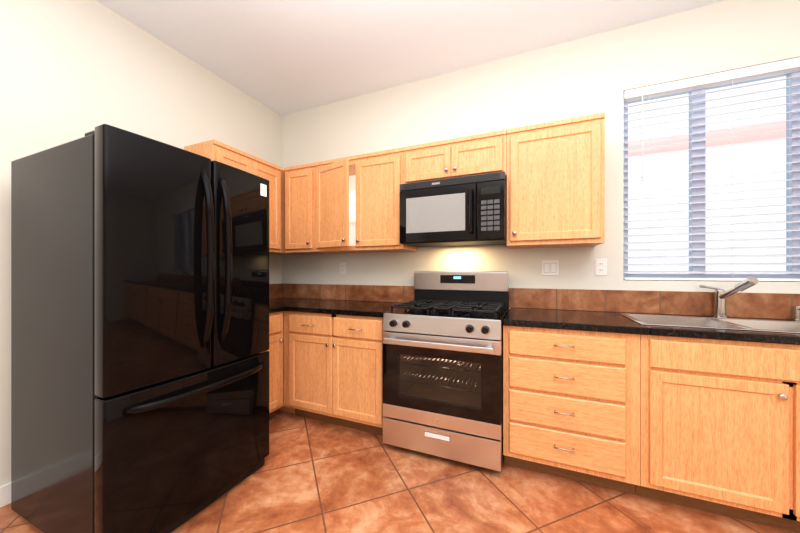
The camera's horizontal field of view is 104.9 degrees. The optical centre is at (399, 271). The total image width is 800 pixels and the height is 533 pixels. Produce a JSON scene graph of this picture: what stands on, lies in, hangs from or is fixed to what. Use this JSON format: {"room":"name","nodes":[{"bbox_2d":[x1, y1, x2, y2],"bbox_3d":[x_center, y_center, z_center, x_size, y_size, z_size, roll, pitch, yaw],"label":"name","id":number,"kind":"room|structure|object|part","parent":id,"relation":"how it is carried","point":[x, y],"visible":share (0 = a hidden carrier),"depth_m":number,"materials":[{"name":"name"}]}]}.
{"room":"kitchen","nodes":[
{"label":"kitchen","id":0,"kind":"room"},
{"bbox_2d":[0,0,281,485],"bbox_3d":[-2.497,-0.242,0.663,0.150,2.873,6.150,0,0,23],"label":"wall","id":1,"kind":"structure","parent":0,"point":[71,70],"depth_m":1.88,"materials":[{"name":"beige paint"}]},
{"bbox_2d":[0,482,10,507],"bbox_3d":[-2.668,1.142,0.056,0.014,0.105,4.840,0,0,23],"label":"baseboard","id":2,"kind":"structure","parent":1,"relation":"attached to","point":[5,494],"depth_m":1.56,"materials":[{"name":"white wood"}]},
{"bbox_2d":[184,139,301,254],"bbox_3d":[-1.302,-0.573,2.777,0.372,0.791,1.014,0,0,23],"label":"upper cabinet","id":3,"kind":"object","parent":1,"relation":"attached to","point":[218,151],"visible":0.25,"depth_m":2.73,"materials":[{"name":"brown wood"}]},
{"bbox_2d":[269,283,280,298],"bbox_3d":[-1.492,0.205,2.789,0.013,0.151,1.080,0,0,23],"label":"backsplash","id":4,"kind":"structure","parent":1,"relation":"attached to","point":[274,289],"depth_m":3.21,"materials":[{"name":"brown tile"}]},
{"bbox_2d":[0,410,794,532],"bbox_3d":[-0.069,1.245,-0.463,5.500,0.100,6.300,0,0,23],"label":"floor","id":5,"kind":"structure","parent":0,"point":[313,476],"depth_m":1.60,"materials":[{"name":"tile"}]},
{"bbox_2d":[11,124,268,532],"bbox_3d":[-1.308,0.317,1.676,0.933,1.755,0.800,0,0,23],"label":"refrigerator","id":6,"kind":"object","parent":5,"relation":"on","point":[139,333],"visible":1,"depth_m":1.34,"materials":[{"name":"black metal"}]},
{"bbox_2d":[266,311,282,419],"bbox_3d":[-1.306,0.757,2.388,0.670,0.876,0.490,0,0,23],"label":"base cabinet","id":7,"kind":"object","parent":5,"relation":"on","point":[275,350],"visible":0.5,"depth_m":2.41,"materials":[{"name":"brown wood"}]},
{"bbox_2d":[277,311,294,413],"bbox_3d":[-1.089,0.757,2.903,0.661,0.876,0.618,0,0,23],"label":"base cabinet","id":8,"kind":"object","parent":5,"relation":"on","point":[285,407],"visible":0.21,"depth_m":2.50,"materials":[{"name":"brown wood"}]},
{"bbox_2d":[288,311,383,435],"bbox_3d":[-0.387,0.757,2.573,0.886,0.876,0.670,0,0,23],"label":"base cabinet","id":9,"kind":"object","parent":5,"relation":"on","point":[335,368],"depth_m":2.29,"materials":[{"name":"brown wood"}]},
{"bbox_2d":[382,271,508,471],"bbox_3d":[0.351,0.597,2.192,0.756,1.195,0.740,0,0,23],"label":"gas range","id":10,"kind":"object","parent":5,"relation":"on","point":[442,364],"visible":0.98,"depth_m":1.93,"materials":[{"name":"grey metal"}]},
{"bbox_3d":[0.230,1.025,1.911,0.170,0.040,0.002,0,0,23],"label":"drawer pull","id":11,"kind":"part","parent":10,"relation":"part of","materials":[{"name":"silver metal"}]},
{"bbox_3d":[0.218,0.449,1.883,0.686,0.036,0.065,0,0,23],"label":"door handle","id":12,"kind":"part","parent":10,"relation":"part of","materials":[{"name":"silver metal"}]},
{"bbox_3d":[0.239,0.686,1.932,0.756,0.567,0.043,0,0,23],"label":"door steel","id":13,"kind":"part","parent":10,"relation":"part of","materials":[{"name":"silver metal"}]},
{"bbox_3d":[0.239,1.064,1.932,0.756,0.171,0.043,0,0,23],"label":"drawer","id":14,"kind":"part","parent":10,"relation":"part of","materials":[{"name":"silver metal"}]},
{"bbox_2d":[385,304,508,322],"bbox_3d":[0.357,0.291,2.206,0.756,0.020,0.570,0,0,23],"label":"cooktop","id":15,"kind":"object","parent":10,"relation":"in","point":[500,315],"depth_m":2.06,"materials":[{"name":"black metal"}]},
{"bbox_2d":[503,325,639,494],"bbox_3d":[1.033,0.757,1.962,0.666,0.876,0.670,0,0,23],"label":"base cabinet","id":16,"kind":"object","parent":5,"relation":"on","point":[571,404],"visible":0.98,"depth_m":1.68,"materials":[{"name":"brown wood"}]},
{"bbox_2d":[636,335,799,532],"bbox_3d":[1.833,0.757,1.620,1.070,0.876,0.667,0,0,23],"label":"base cabinet","id":17,"kind":"object","parent":5,"relation":"on","point":[719,427],"visible":0.92,"depth_m":1.44,"materials":[{"name":"brown wood"}]},
{"bbox_3d":[2.847,0.757,1.183,1.134,0.876,0.670,0,0,23],"label":"base cabinet","id":18,"kind":"object","parent":5,"relation":"on","visible":0},
{"bbox_2d":[269,302,284,312],"bbox_3d":[-1.320,0.299,2.371,0.660,0.038,0.450,0,0,23],"label":"countertop","id":19,"kind":"structure","parent":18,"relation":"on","point":[273,307],"depth_m":2.44,"materials":[{"name":"black stone"}]},
{"bbox_2d":[269,298,400,317],"bbox_3d":[-0.689,0.299,2.712,1.550,0.038,0.652,0,0,23],"label":"countertop","id":20,"kind":"structure","parent":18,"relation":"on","point":[323,306],"depth_m":2.47,"materials":[{"name":"black stone"}]},
{"bbox_2d":[503,308,799,344],"bbox_3d":[2.053,0.373,1.538,2.875,0.194,0.646,0,0,23],"label":"countertop","id":21,"kind":"structure","parent":18,"relation":"on","point":[776,331],"depth_m":1.71,"materials":[{"name":"black stone"}]},
{"bbox_2d":[699,277,758,317],"bbox_3d":[1.899,0.154,1.790,0.163,0.252,0.258,0,0,23],"label":"faucet","id":22,"kind":"object","parent":21,"relation":"on","point":[721,296],"visible":0.98,"depth_m":1.84,"materials":[{"name":"silver metal"}]},
{"bbox_2d":[791,306,799,320],"bbox_3d":[2.241,0.238,1.720,0.044,0.085,0.093,0,0,23],"label":"soap dispenser","id":23,"kind":"object","parent":21,"relation":"on","point":[796,309],"visible":0.92,"depth_m":1.74,"materials":[{"name":"silver metal"}]},
{"bbox_2d":[96,0,725,115],"bbox_3d":[-0.069,-1.728,-0.463,5.500,0.100,6.300,0,0,23],"label":"ceiling","id":24,"kind":"structure","parent":0,"point":[283,57],"depth_m":2.17,"materials":[{"name":"white paint"}]},
{"bbox_2d":[282,0,799,319],"bbox_3d":[1.146,-0.242,2.362,5.200,2.873,0.150,0,0,23],"label":"wall","id":25,"kind":"structure","parent":0,"point":[596,74],"depth_m":2.30,"materials":[{"name":"beige paint"}]},
{"bbox_2d":[284,163,335,253],"bbox_3d":[-0.865,-0.573,2.940,0.350,0.791,0.372,0,0,23],"label":"upper cabinet","id":26,"kind":"object","parent":25,"relation":"attached to","point":[299,209],"visible":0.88,"depth_m":2.80,"materials":[{"name":"brown wood"}]},
{"bbox_3d":[-0.923,-0.559,2.805,0.304,0.707,0.020,0,0,23],"label":"door","id":27,"kind":"part","parent":26,"relation":"part of","materials":[{"name":"brown wood"}]},
{"bbox_2d":[340,262,345,273],"bbox_3d":[-0.561,-0.030,3.009,0.070,0.115,0.008,0,0,23],"label":"electrical outlet","id":28,"kind":"object","parent":25,"relation":"attached to","point":[343,268],"visible":1,"depth_m":3.00,"materials":[{"name":"white plastic"}]},
{"bbox_2d":[281,283,414,302],"bbox_3d":[-0.536,0.205,2.997,1.605,0.151,0.009,0,0,23],"label":"backsplash","id":29,"kind":"structure","parent":25,"relation":"attached to","point":[375,293],"depth_m":2.97,"materials":[{"name":"brown tile"}]},
{"bbox_2d":[314,147,417,253],"bbox_3d":[-0.328,-0.573,2.663,0.852,0.791,0.458,0,0,23],"label":"upper cabinet","id":30,"kind":"object","parent":25,"relation":"attached to","point":[357,203],"visible":0.92,"depth_m":2.53,"materials":[{"name":"brown wood"}]},
{"bbox_3d":[-0.183,-0.559,2.487,0.402,0.707,0.020,0,0,23],"label":"door","id":31,"kind":"part","parent":30,"relation":"part of","materials":[{"name":"brown wood"}]},
{"bbox_2d":[403,129,506,183],"bbox_3d":[0.433,-0.816,2.383,0.762,0.305,0.372,0,0,23],"label":"upper cabinet","id":32,"kind":"object","parent":25,"relation":"attached to","point":[482,153],"visible":0.83,"depth_m":2.22,"materials":[{"name":"brown wood"}]},
{"bbox_2d":[400,172,506,247],"bbox_3d":[0.417,-0.435,2.347,0.756,0.450,0.446,0,0,23],"label":"microwave","id":33,"kind":"object","parent":32,"relation":"attached to","point":[471,210],"visible":1,"depth_m":2.16,"materials":[{"name":"black"}]},
{"bbox_3d":[0.263,-0.410,2.225,0.569,0.391,0.030,0,0,23],"label":"door","id":34,"kind":"part","parent":33,"relation":"part of","materials":[{"name":"black glass"}]},
{"bbox_3d":[0.483,-0.413,2.095,0.023,0.305,0.035,0,0,23],"label":"handle","id":35,"kind":"part","parent":33,"relation":"part of","materials":[{"name":"black plastic"}]},
{"bbox_2d":[541,260,558,275],"bbox_3d":[1.116,-0.027,2.288,0.115,0.115,0.008,0,0,23],"label":"double light switch","id":36,"kind":"object","parent":25,"relation":"attached to","point":[549,267],"visible":1,"depth_m":2.29,"materials":[{"name":"white plastic"}]},
{"bbox_2d":[507,112,604,248],"bbox_3d":[1.046,-0.573,2.119,0.568,0.791,0.372,0,0,23],"label":"upper cabinet","id":37,"kind":"object","parent":25,"relation":"attached to","point":[555,184],"visible":1,"depth_m":1.97,"materials":[{"name":"brown wood"}]},
{"bbox_2d":[595,259,606,274],"bbox_3d":[1.413,-0.031,2.161,0.070,0.115,0.008,0,0,23],"label":"electrical outlet","id":38,"kind":"object","parent":25,"relation":"attached to","point":[600,266],"visible":1,"depth_m":2.16,"materials":[{"name":"white plastic"}]},
{"bbox_2d":[509,288,799,319],"bbox_3d":[2.154,0.205,1.841,2.929,0.151,0.009,0,0,23],"label":"backsplash","id":39,"kind":"structure","parent":25,"relation":"attached to","point":[764,305],"depth_m":2.03,"materials":[{"name":"brown tile"}]},
{"bbox_2d":[624,57,799,280],"bbox_3d":[2.174,-0.593,1.871,1.351,1.301,0.073,0,0,23],"label":"blinds","id":40,"kind":"object","parent":25,"relation":"attached to","point":[740,75],"visible":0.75,"depth_m":1.94,"materials":[{"name":"white plastic"}]},
{"bbox_2d":[624,71,799,281],"bbox_3d":[2.201,-0.592,1.936,1.361,1.305,0.050,0,0,23],"label":"window","id":41,"kind":"structure","parent":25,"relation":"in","point":[789,149],"depth_m":2.00,"materials":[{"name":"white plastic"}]},
{"label":"outside","id":42,"kind":"structure","parent":0,"visible":0},
{"bbox_2d":[628,76,785,270],"bbox_3d":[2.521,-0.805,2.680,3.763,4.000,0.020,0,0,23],"label":"window glass","id":43,"kind":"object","parent":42,"point":[727,125],"depth_m":2.60,"materials":[{"name":"clear glass"}]}
]}

